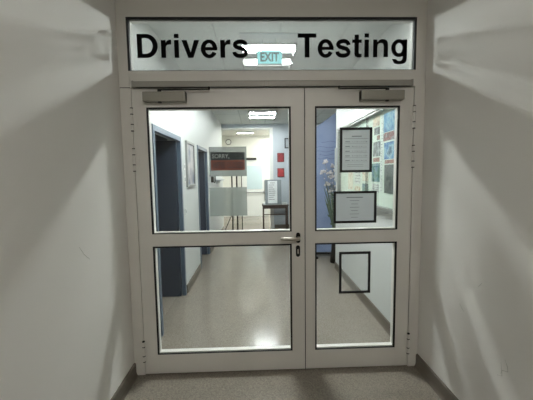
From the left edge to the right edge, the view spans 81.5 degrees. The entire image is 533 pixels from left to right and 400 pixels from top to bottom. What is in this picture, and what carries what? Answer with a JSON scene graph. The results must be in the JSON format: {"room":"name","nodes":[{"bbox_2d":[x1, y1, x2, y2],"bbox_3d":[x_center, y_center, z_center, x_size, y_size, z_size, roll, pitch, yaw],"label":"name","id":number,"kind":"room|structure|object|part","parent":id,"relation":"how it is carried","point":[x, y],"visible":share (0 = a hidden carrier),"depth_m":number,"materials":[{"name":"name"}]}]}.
{"room":"office corridor","nodes":[
{"label":"office corridor","id":0,"kind":"room"},
{"bbox_2d":[0,0,223,399],"bbox_3d":[-1.058,-0.033,1.756,0.180,2.800,13.100,-1,5,-2],"label":"wall","id":1,"kind":"structure","parent":0,"point":[66,330],"depth_m":1.54,"materials":[{"name":"white paint"}]},
{"bbox_2d":[111,363,137,399],"bbox_3d":[-0.869,1.576,-1.162,0.026,0.100,6.998,-1,5,-2],"label":"baseboard","id":2,"kind":"structure","parent":1,"relation":"attached to","point":[128,381],"depth_m":2.15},
{"bbox_2d":[151,124,186,335],"bbox_3d":[-1.484,0.266,3.285,0.970,1.950,1.020,-1,5,-2],"label":"door","id":3,"kind":"structure","parent":1,"relation":"in","point":[166,161],"depth_m":3.70,"materials":[{"name":"blue paint"}]},
{"bbox_2d":[185,140,195,186],"bbox_3d":[-1.037,-0.486,4.228,0.025,0.600,0.500,-1,5,-2],"label":"picture frame","id":4,"kind":"object","parent":1,"relation":"attached to","point":[189,147],"visible":1,"depth_m":4.21,"materials":[{"name":"metal"}]},
{"bbox_2d":[187,144,193,184],"bbox_3d":[-1.045,-0.486,4.228,0.009,0.540,0.440,-1,5,-2],"label":"print","id":5,"kind":"object","parent":4,"relation":"attached to","point":[190,147],"depth_m":4.23},
{"bbox_2d":[187,263,201,292],"bbox_3d":[-1.015,1.090,4.401,0.026,0.100,0.950,-1,5,-2],"label":"baseboard","id":6,"kind":"structure","parent":1,"relation":"attached to","point":[194,277],"depth_m":4.28,"materials":[{"name":"grey"}]},
{"bbox_2d":[197,145,209,268],"bbox_3d":[-1.547,0.091,5.286,0.970,1.950,0.940,-1,5,-2],"label":"door","id":7,"kind":"structure","parent":1,"relation":"in","point":[202,169],"depth_m":5.67,"materials":[{"name":"blue paint"}]},
{"bbox_2d":[127,87,304,373],"bbox_3d":[-0.340,0.259,2.249,1.243,2.096,0.135,-1,5,-2],"label":"door","id":8,"kind":"structure","parent":1,"relation":"in","point":[157,360],"depth_m":2.26,"materials":[{"name":"white paint"}]},
{"bbox_3d":[-0.569,-0.767,2.125,0.356,0.024,0.020,-1,5,-2],"label":"closer arm","id":9,"kind":"part","parent":8,"relation":"part of","materials":[{"name":"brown metal"}]},
{"bbox_2d":[209,147,246,176],"bbox_3d":[-0.279,-0.277,2.231,0.270,0.212,0.001,-1,5,-2],"label":"notice sheet","id":10,"kind":"object","parent":8,"relation":"attached to","point":[223,161],"visible":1,"depth_m":2.23,"materials":[{"name":"paper"},{"name":"dark red ink"}]},
{"bbox_2d":[209,187,246,215],"bbox_3d":[-0.278,0.012,2.257,0.272,0.210,0.001,-1,5,-2],"label":"notice sheet","id":11,"kind":"object","parent":8,"relation":"attached to","point":[224,201],"visible":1,"depth_m":2.26,"materials":[{"name":"white paper"}]},
{"bbox_3d":[0.173,0.280,2.232,0.146,0.027,0.067,-1,5,-2],"label":"lever handle","id":12,"kind":"part","parent":8,"relation":"part of","materials":[{"name":"metal"}]},
{"bbox_2d":[115,1,427,374],"bbox_3d":[0.068,-0.033,2.260,2.158,2.680,0.108,-1,5,-2],"label":"door frame","id":13,"kind":"structure","parent":1,"relation":"attached to","point":[128,80],"depth_m":2.16,"materials":[{"name":"white paint"}]},
{"bbox_3d":[0.053,-0.810,2.156,1.956,0.046,0.038,-1,5,-2],"label":"closer rail","id":14,"kind":"part","parent":13,"relation":"part of","materials":[{"name":"metal"}]},
{"bbox_2d":[155,134,166,140],"bbox_3d":[-1.906,-0.237,4.227,1.420,2.800,3.370,-1,5,-2],"label":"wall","id":15,"kind":"structure","parent":0,"point":[157,137],"depth_m":3.81,"materials":[{"name":"black paint"}]},
{"bbox_2d":[149,24,390,135],"bbox_3d":[-0.145,-1.925,6.576,5.100,0.100,8.830,-1,5,-2],"label":"ceiling","id":16,"kind":"structure","parent":0,"point":[189,32],"depth_m":3.22,"materials":[{"name":"paint"}]},
{"bbox_2d":[236,131,253,134],"bbox_3d":[-0.675,-2.104,9.772,0.550,0.084,0.300,-1,5,-2],"label":"ceiling light","id":17,"kind":"object","parent":16,"relation":"attached to","point":[244,132],"visible":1,"depth_m":9.68,"materials":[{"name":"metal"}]},
{"bbox_2d":[248,110,275,120],"bbox_3d":[-0.096,-1.853,6.820,0.580,0.084,0.980,-1,5,-2],"label":"ceiling light","id":18,"kind":"object","parent":16,"relation":"attached to","point":[253,114],"visible":0.89,"depth_m":6.68,"materials":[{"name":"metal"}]},
{"bbox_3d":[-0.104,-1.869,7.059,0.580,0.072,0.240,-1,5,-2],"label":"lamp trim","id":19,"kind":"part","parent":18,"relation":"part of","materials":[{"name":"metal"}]},
{"bbox_3d":[-0.089,-1.827,6.581,0.580,0.072,0.240,-1,5,-2],"label":"lamp trim","id":20,"kind":"part","parent":18,"relation":"part of","materials":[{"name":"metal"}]},
{"bbox_2d":[239,32,299,69],"bbox_3d":[0.015,-1.547,3.315,0.560,0.084,0.920,-1,5,-2],"label":"ceiling light","id":21,"kind":"object","parent":16,"relation":"attached to","point":[286,42],"visible":0.74,"depth_m":3.08,"materials":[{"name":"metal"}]},
{"bbox_3d":[0.007,-1.562,3.544,0.560,0.072,0.220,-1,5,-2],"label":"lamp trim","id":22,"kind":"part","parent":21,"relation":"part of","materials":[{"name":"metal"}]},
{"bbox_3d":[0.019,-1.529,3.166,0.560,0.072,0.220,-1,5,-2],"label":"lamp trim","id":23,"kind":"part","parent":21,"relation":"part of","materials":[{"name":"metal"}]},
{"bbox_2d":[257,39,281,64],"bbox_3d":[0.029,-1.438,2.990,0.245,0.247,0.030,-1,5,-2],"label":"exit sign","id":24,"kind":"object","parent":16,"relation":"hanging from","point":[264,57],"visible":1,"depth_m":2.98,"materials":[{"name":"plastic"}]},
{"bbox_2d":[221,123,320,227],"bbox_3d":[0.183,-0.743,9.642,4.200,2.800,2.650,-1,5,-2],"label":"wall","id":25,"kind":"structure","parent":0,"point":[280,131],"depth_m":8.41,"materials":[{"name":"grey paint"}]},
{"bbox_2d":[221,128,273,227],"bbox_3d":[-0.497,-0.572,8.383,1.360,2.700,0.185,-1,5,-2],"label":"trim","id":26,"kind":"structure","parent":25,"relation":"attached to","point":[222,129],"depth_m":8.25,"materials":[{"name":"white paint"}]},
{"bbox_2d":[242,158,267,215],"bbox_3d":[-0.436,-0.446,10.772,0.920,2.030,0.108,-1,5,-2],"label":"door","id":27,"kind":"structure","parent":25,"relation":"in","point":[254,181],"depth_m":10.78,"materials":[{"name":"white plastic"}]},
{"bbox_3d":[-0.417,-0.787,10.765,0.530,0.810,0.008,-1,5,-2],"label":"frosted pane","id":28,"kind":"part","parent":27,"relation":"part of","materials":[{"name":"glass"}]},
{"bbox_2d":[277,153,283,161],"bbox_3d":[0.380,-1.138,8.273,0.185,0.240,0.020,-1,5,-2],"label":"picture","id":29,"kind":"object","parent":25,"relation":"attached to","point":[280,156],"visible":1,"depth_m":8.27},
{"bbox_2d":[277,168,283,176],"bbox_3d":[0.386,-0.737,8.308,0.185,0.235,0.020,-1,5,-2],"label":"picture","id":30,"kind":"object","parent":25,"relation":"attached to","point":[280,171],"visible":1,"depth_m":8.30},
{"bbox_2d":[275,224,288,227],"bbox_3d":[1.199,0.701,8.461,1.950,0.100,0.015,-1,5,-2],"label":"baseboard","id":31,"kind":"structure","parent":25,"relation":"attached to","point":[276,225],"depth_m":8.43,"materials":[{"name":"grey"}]},
{"bbox_2d":[284,138,288,147],"bbox_3d":[0.607,-1.515,8.247,0.250,0.270,0.020,-1,5,-2],"label":"picture frame","id":32,"kind":"object","parent":25,"relation":"attached to","point":[286,139],"visible":0.37,"depth_m":8.24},
{"bbox_2d":[114,0,427,1],"bbox_3d":[0.046,-1.431,2.181,2.460,0.120,0.120,-1,5,-2],"label":"wall","id":33,"kind":"structure","parent":0,"point":[114,0],"depth_m":2.13,"materials":[{"name":"white paint"}]},
{"bbox_2d":[125,17,416,70],"bbox_3d":[0.049,-1.090,2.183,2.017,0.356,0.067,-1,5,-2],"label":"window","id":34,"kind":"structure","parent":33,"relation":"in","point":[412,21],"depth_m":2.16,"materials":[{"name":"clear glass"}]},
{"bbox_2d":[124,216,440,399],"bbox_3d":[0.009,1.281,3.310,5.100,0.120,15.900,-1,5,-2],"label":"floor","id":35,"kind":"structure","parent":0,"point":[240,296],"depth_m":2.96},
{"bbox_2d":[225,176,242,229],"bbox_3d":[-0.820,0.056,7.395,0.508,1.630,0.040,-1,5,-2],"label":"easel","id":36,"kind":"object","parent":35,"relation":"on","point":[231,176],"visible":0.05,"depth_m":7.42,"materials":[{"name":"brown metal"}]},
{"bbox_2d":[262,204,288,228],"bbox_3d":[0.224,0.453,8.050,0.675,0.695,0.430,-1,5,-2],"label":"side table","id":37,"kind":"object","parent":35,"relation":"on","point":[281,206],"visible":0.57,"depth_m":7.84,"materials":[{"name":"brown wood"}]},
{"bbox_2d":[265,180,281,204],"bbox_3d":[0.174,-0.204,7.926,0.410,0.634,0.140,-1,5,-2],"label":"sign holder","id":38,"kind":"object","parent":37,"relation":"on","point":[272,187],"visible":1,"depth_m":7.89,"materials":[{"name":"plastic"}]},
{"bbox_3d":[0.521,0.445,8.245,0.034,0.668,0.034,-1,5,-2],"label":"leg","id":39,"kind":"part","parent":37,"relation":"part of","materials":[{"name":"brown wood"}]},
{"bbox_2d":[159,365,401,373],"bbox_3d":[0.087,1.298,2.390,1.992,0.006,0.040,-1,5,-2],"label":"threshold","id":40,"kind":"object","parent":35,"relation":"on","point":[396,365],"visible":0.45,"depth_m":2.37,"materials":[{"name":"grey metal"}]},
{"bbox_2d":[317,113,335,258],"bbox_3d":[1.198,-0.396,5.371,0.860,2.827,0.220,-1,5,-2],"label":"partition","id":41,"kind":"object","parent":35,"relation":"on","point":[326,131],"visible":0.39,"depth_m":5.33,"materials":[{"name":"blue fabric"}]},
{"bbox_2d":[320,159,335,263],"bbox_3d":[1.038,0.188,5.081,0.344,1.719,0.175,-1,5,-2],"label":"potted plant","id":42,"kind":"object","parent":35,"relation":"on","point":[329,205],"visible":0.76,"depth_m":5.04,"materials":[{"name":"green plant"}]},
{"bbox_2d":[335,0,532,399],"bbox_3d":[1.292,0.084,0.033,0.151,2.800,9.500,-1,5,-2],"label":"wall","id":43,"kind":"structure","parent":0,"point":[475,317],"depth_m":1.74,"materials":[{"name":"white paint"}]},
{"bbox_2d":[335,148,336,181],"bbox_3d":[1.054,-0.523,4.590,0.030,0.500,0.225,-1,5,-2],"label":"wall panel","id":44,"kind":"object","parent":43,"relation":"attached to","point":[335,148],"visible":0.49,"depth_m":4.62,"materials":[{"name":"white paint"}]},
{"bbox_2d":[304,86,418,368],"bbox_3d":[0.694,0.240,2.287,0.824,2.096,0.120,-1,5,-2],"label":"door","id":45,"kind":"structure","parent":43,"relation":"in","point":[394,352],"depth_m":2.29,"materials":[{"name":"white paint"}]},
{"bbox_2d":[333,191,376,222],"bbox_3d":[0.652,0.052,2.277,0.318,0.236,0.008,-1,5,-2],"label":"framed notice","id":46,"kind":"object","parent":45,"relation":"attached to","point":[348,206],"visible":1,"depth_m":2.28,"materials":[{"name":"white paper"}]},
{"bbox_2d":[339,251,370,293],"bbox_3d":[0.662,0.544,2.321,0.236,0.318,0.008,-1,5,-2],"label":"framed notice","id":47,"kind":"object","parent":45,"relation":"attached to","point":[358,252],"visible":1,"depth_m":2.31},
{"bbox_2d":[340,127,371,172],"bbox_3d":[0.648,-0.362,2.241,0.235,0.322,0.008,-1,5,-2],"label":"framed notice","id":48,"kind":"object","parent":45,"relation":"attached to","point":[355,142],"visible":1,"depth_m":2.24,"materials":[{"name":"white paper"}]},
{"bbox_3d":[0.680,-0.788,2.163,0.356,0.024,0.020,-1,5,-2],"label":"closer arm","id":49,"kind":"part","parent":45,"relation":"part of","materials":[{"name":"brown metal"}]},
{"bbox_2d":[334,262,389,335],"bbox_3d":[1.113,1.123,3.668,0.026,0.100,2.410,-1,5,-2],"label":"baseboard","id":50,"kind":"structure","parent":43,"relation":"attached to","point":[369,305],"depth_m":3.42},
{"bbox_2d":[337,109,393,213],"bbox_3d":[1.070,-0.439,3.445,0.070,0.972,2.000,-1,5,-2],"label":"bulletin board","id":51,"kind":"object","parent":43,"relation":"attached to","point":[384,200],"visible":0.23,"depth_m":3.23,"materials":[{"name":"paper"}]},
{"bbox_2d":[348,172,352,189],"bbox_3d":[1.083,-0.299,3.980,0.003,0.320,0.200,-1,5,-2],"label":"leaflet","id":52,"kind":"object","parent":51,"relation":"attached to","point":[350,174],"visible":0.64,"depth_m":3.98,"materials":[{"name":"beige paper"}]},
{"bbox_2d":[355,172,360,183],"bbox_3d":[1.091,-0.345,3.700,0.004,0.300,0.210,-1,5,-2],"label":"leaflet","id":53,"kind":"object","parent":51,"relation":"attached to","point":[357,174],"visible":0.48,"depth_m":3.69,"materials":[{"name":"white paper"}]},
{"bbox_2d":[362,172,366,180],"bbox_3d":[1.099,-0.352,3.433,0.003,0.280,0.180,-1,5,-2],"label":"leaflet","id":54,"kind":"object","parent":51,"relation":"attached to","point":[364,174],"visible":0.36,"depth_m":3.46,"materials":[{"name":"beige paper"}]},
{"bbox_2d":[362,183,367,190],"bbox_3d":[1.103,-0.108,3.455,0.003,0.150,0.180,-1,5,-2],"label":"poster","id":55,"kind":"object","parent":51,"relation":"attached to","point":[363,184],"visible":0.57,"depth_m":3.47,"materials":[{"name":"grey paper"}]},
{"bbox_2d":[372,183,378,192],"bbox_3d":[1.111,-0.122,3.153,0.004,0.090,0.180,-1,5,-2],"label":"leaflet","id":56,"kind":"object","parent":51,"relation":"attached to","point":[375,187],"visible":0.91,"depth_m":3.15,"materials":[{"name":"white paper"}]},
{"bbox_2d":[372,163,379,181],"bbox_3d":[1.109,-0.279,3.139,0.003,0.185,0.210,-1,5,-2],"label":"poster","id":57,"kind":"object","parent":51,"relation":"attached to","point":[375,167],"visible":0.93,"depth_m":3.12,"materials":[{"name":"teal paper"}]},
{"bbox_2d":[373,157,379,161],"bbox_3d":[1.107,-0.406,3.118,0.003,0.042,0.160,-1,5,-2],"label":"poster","id":58,"kind":"object","parent":51,"relation":"attached to","point":[378,158],"visible":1,"depth_m":3.11,"materials":[{"name":"paper"}]},
{"bbox_2d":[373,141,379,156],"bbox_3d":[1.106,-0.511,3.103,0.003,0.145,0.180,-1,5,-2],"label":"poster","id":59,"kind":"object","parent":51,"relation":"attached to","point":[376,145],"visible":1,"depth_m":3.10,"materials":[{"name":"grey paper"}]},
{"bbox_2d":[373,116,379,126],"bbox_3d":[1.101,-0.784,3.099,0.003,0.090,0.170,-1,5,-2],"label":"poster","id":60,"kind":"object","parent":51,"relation":"attached to","point":[376,121],"visible":1,"depth_m":3.09,"materials":[{"name":"beige paper"}]},
{"bbox_2d":[374,127,379,134],"bbox_3d":[1.103,-0.688,3.088,0.003,0.070,0.130,-1,5,-2],"label":"poster","id":61,"kind":"object","parent":51,"relation":"attached to","point":[376,130],"visible":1,"depth_m":3.08,"materials":[{"name":"grey paper"}]},
{"bbox_2d":[380,116,382,191],"bbox_3d":[1.111,-0.438,2.984,0.004,0.730,0.050,-1,5,-2],"label":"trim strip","id":62,"kind":"object","parent":51,"relation":"attached to","point":[381,147],"visible":1,"depth_m":2.98,"materials":[{"name":"white"}]},
{"bbox_2d":[383,112,389,132],"bbox_3d":[1.110,-0.715,2.852,0.003,0.175,0.135,-1,5,-2],"label":"poster","id":63,"kind":"object","parent":51,"relation":"attached to","point":[386,115],"visible":1,"depth_m":2.85,"materials":[{"name":"blue paper"}]},
{"bbox_2d":[383,130,393,141],"bbox_3d":[1.114,-0.580,2.796,0.003,0.075,0.270,-1,5,-2],"label":"poster","id":64,"kind":"object","parent":51,"relation":"attached to","point":[387,136],"visible":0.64,"depth_m":2.82,"materials":[{"name":"paper"}]},
{"bbox_2d":[384,164,393,193],"bbox_3d":[1.120,-0.190,2.816,0.003,0.265,0.230,-1,5,-2],"label":"poster","id":65,"kind":"object","parent":51,"relation":"attached to","point":[388,169],"visible":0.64,"depth_m":2.83,"materials":[{"name":"grey paper"}]},
{"bbox_2d":[384,141,393,159],"bbox_3d":[1.116,-0.450,2.798,0.003,0.155,0.250,-1,5,-2],"label":"poster","id":66,"kind":"object","parent":51,"relation":"attached to","point":[388,146],"visible":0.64,"depth_m":2.80,"materials":[{"name":"blue paper"}]},
{"bbox_2d":[385,159,393,163],"bbox_3d":[1.118,-0.348,2.802,0.003,0.033,0.220,-1,5,-2],"label":"poster","id":67,"kind":"object","parent":51,"relation":"attached to","point":[392,160],"visible":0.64,"depth_m":2.81,"materials":[{"name":"paper"}]},
{"bbox_2d":[390,109,394,130],"bbox_3d":[1.115,-0.703,2.713,0.003,0.175,0.125,-1,5,-2],"label":"poster","id":68,"kind":"object","parent":51,"relation":"attached to","point":[392,113],"visible":0.64,"depth_m":2.73,"materials":[{"name":"blue paper"}]},
{"bbox_2d":[414,354,457,399],"bbox_3d":[1.264,1.539,-1.097,0.026,0.100,6.998,-1,5,-2],"label":"baseboard","id":69,"kind":"structure","parent":43,"relation":"attached to","point":[427,373],"depth_m":2.15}
]}

